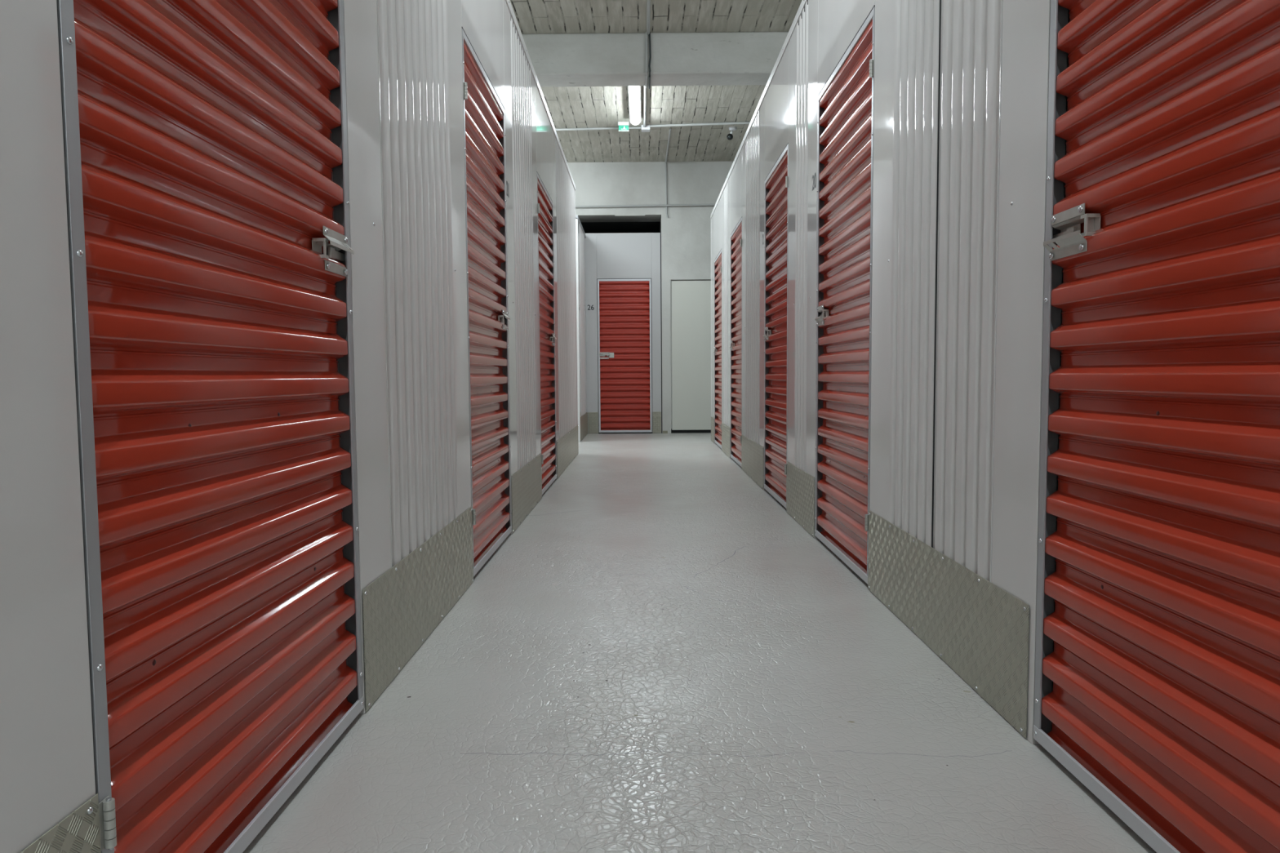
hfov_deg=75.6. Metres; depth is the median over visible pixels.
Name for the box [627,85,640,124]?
ceiling lamp
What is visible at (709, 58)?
beam
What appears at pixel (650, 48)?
power cable
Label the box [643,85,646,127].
conduit
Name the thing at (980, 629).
kick plate
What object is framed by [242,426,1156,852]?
floor
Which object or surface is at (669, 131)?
pipe
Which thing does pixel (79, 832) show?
kick plate
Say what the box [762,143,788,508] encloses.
door
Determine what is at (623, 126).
exit sign
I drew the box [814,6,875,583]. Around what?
door
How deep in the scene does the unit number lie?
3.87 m
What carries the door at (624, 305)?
in the wall at (686, 233)
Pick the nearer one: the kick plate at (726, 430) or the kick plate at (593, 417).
the kick plate at (726, 430)
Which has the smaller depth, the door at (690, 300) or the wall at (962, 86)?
the wall at (962, 86)
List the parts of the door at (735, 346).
rail, rail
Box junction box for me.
[640,124,649,132]
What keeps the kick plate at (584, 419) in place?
attached to the wall at (580, 236)
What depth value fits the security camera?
9.33 m
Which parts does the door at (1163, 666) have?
rail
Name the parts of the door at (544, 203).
rail, rail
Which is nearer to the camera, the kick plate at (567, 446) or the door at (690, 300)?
the kick plate at (567, 446)
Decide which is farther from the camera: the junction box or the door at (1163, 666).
the junction box
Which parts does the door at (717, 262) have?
rail, rail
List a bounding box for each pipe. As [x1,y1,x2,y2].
[575,204,715,207]
[665,128,671,217]
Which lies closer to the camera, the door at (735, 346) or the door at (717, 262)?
the door at (735, 346)
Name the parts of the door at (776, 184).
rail, rail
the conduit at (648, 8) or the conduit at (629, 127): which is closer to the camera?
the conduit at (648, 8)
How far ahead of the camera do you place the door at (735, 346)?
7.26 m
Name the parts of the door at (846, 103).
rail, rail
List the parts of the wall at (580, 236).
corner trim, flat panel, rail, flat panel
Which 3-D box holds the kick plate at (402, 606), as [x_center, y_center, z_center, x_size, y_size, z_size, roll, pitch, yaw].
[-0.634,0.482,2.516,0.005,0.288,1.219,0,4,0]
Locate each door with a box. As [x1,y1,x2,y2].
[56,0,364,852]
[462,28,511,576]
[537,173,557,494]
[597,278,652,432]
[670,280,711,432]
[713,249,722,448]
[728,217,742,466]
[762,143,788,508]
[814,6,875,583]
[1033,0,1279,852]
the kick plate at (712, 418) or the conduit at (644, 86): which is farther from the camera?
the kick plate at (712, 418)
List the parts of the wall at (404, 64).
flat panel, flat panel, flat panel, header panel, flat panel, flat panel, rail, header panel, flat panel, flat panel, corner trim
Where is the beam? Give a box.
[521,31,788,86]
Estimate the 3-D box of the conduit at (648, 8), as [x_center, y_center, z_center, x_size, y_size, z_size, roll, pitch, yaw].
[0.051,-2.876,1.341,0.026,0.026,10.833,0,4,0]
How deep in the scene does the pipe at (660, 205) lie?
10.84 m
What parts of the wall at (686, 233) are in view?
flat panel, rail, header panel, flat panel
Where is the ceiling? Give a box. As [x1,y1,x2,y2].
[510,0,801,162]
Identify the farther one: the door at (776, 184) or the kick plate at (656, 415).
the kick plate at (656, 415)
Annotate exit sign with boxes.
[617,121,628,131]
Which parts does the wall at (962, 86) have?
corner trim, flat panel, header panel, flat panel, flat panel, header panel, flat panel, rail, flat panel, header panel, flat panel, flat panel, header panel, flat panel, flat panel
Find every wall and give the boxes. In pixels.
[0,0,577,852]
[567,160,733,433]
[575,214,586,441]
[710,0,1069,744]
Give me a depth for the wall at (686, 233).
10.92 m
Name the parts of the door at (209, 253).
rail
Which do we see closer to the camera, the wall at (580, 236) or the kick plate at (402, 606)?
the kick plate at (402, 606)
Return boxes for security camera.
[726,126,737,140]
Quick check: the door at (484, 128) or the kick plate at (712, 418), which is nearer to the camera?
the door at (484, 128)
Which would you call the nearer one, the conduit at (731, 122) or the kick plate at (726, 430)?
the kick plate at (726, 430)
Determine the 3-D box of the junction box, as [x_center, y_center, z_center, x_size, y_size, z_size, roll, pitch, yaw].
[0.064,-3.354,9.280,0.100,0.056,0.100,0,4,0]
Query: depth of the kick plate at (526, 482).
4.55 m
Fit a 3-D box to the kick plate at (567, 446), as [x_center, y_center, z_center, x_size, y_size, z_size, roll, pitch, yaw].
[-0.619,0.189,7.234,0.005,0.288,2.046,0,4,0]
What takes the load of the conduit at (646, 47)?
attached to the beam
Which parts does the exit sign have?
panel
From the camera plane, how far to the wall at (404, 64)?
1.98 m
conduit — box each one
[555,126,640,130]
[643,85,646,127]
[645,31,648,88]
[646,0,650,35]
[650,121,750,127]
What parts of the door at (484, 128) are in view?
rail, rail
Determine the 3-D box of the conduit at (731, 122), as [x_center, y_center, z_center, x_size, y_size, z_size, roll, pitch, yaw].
[2.511,-3.377,9.136,4.795,0.027,0.087,0,4,2]
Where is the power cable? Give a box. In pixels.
[648,31,651,88]
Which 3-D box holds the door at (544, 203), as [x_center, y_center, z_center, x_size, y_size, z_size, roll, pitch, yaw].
[-0.655,-0.602,5.678,0.070,2.035,0.945,0,4,0]
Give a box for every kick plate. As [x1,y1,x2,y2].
[20,794,101,852]
[362,506,473,711]
[511,453,542,533]
[556,425,578,478]
[579,412,587,440]
[587,412,598,433]
[652,411,661,433]
[711,416,714,443]
[721,422,730,458]
[741,434,763,489]
[786,461,814,537]
[867,510,1029,738]
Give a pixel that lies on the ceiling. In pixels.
(569, 107)
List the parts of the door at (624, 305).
rail, rail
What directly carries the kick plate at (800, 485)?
attached to the wall at (962, 86)
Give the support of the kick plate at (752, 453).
attached to the wall at (962, 86)
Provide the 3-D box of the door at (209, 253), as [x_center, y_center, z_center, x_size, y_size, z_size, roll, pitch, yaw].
[-0.668,-0.336,1.387,0.070,2.035,0.915,0,4,0]

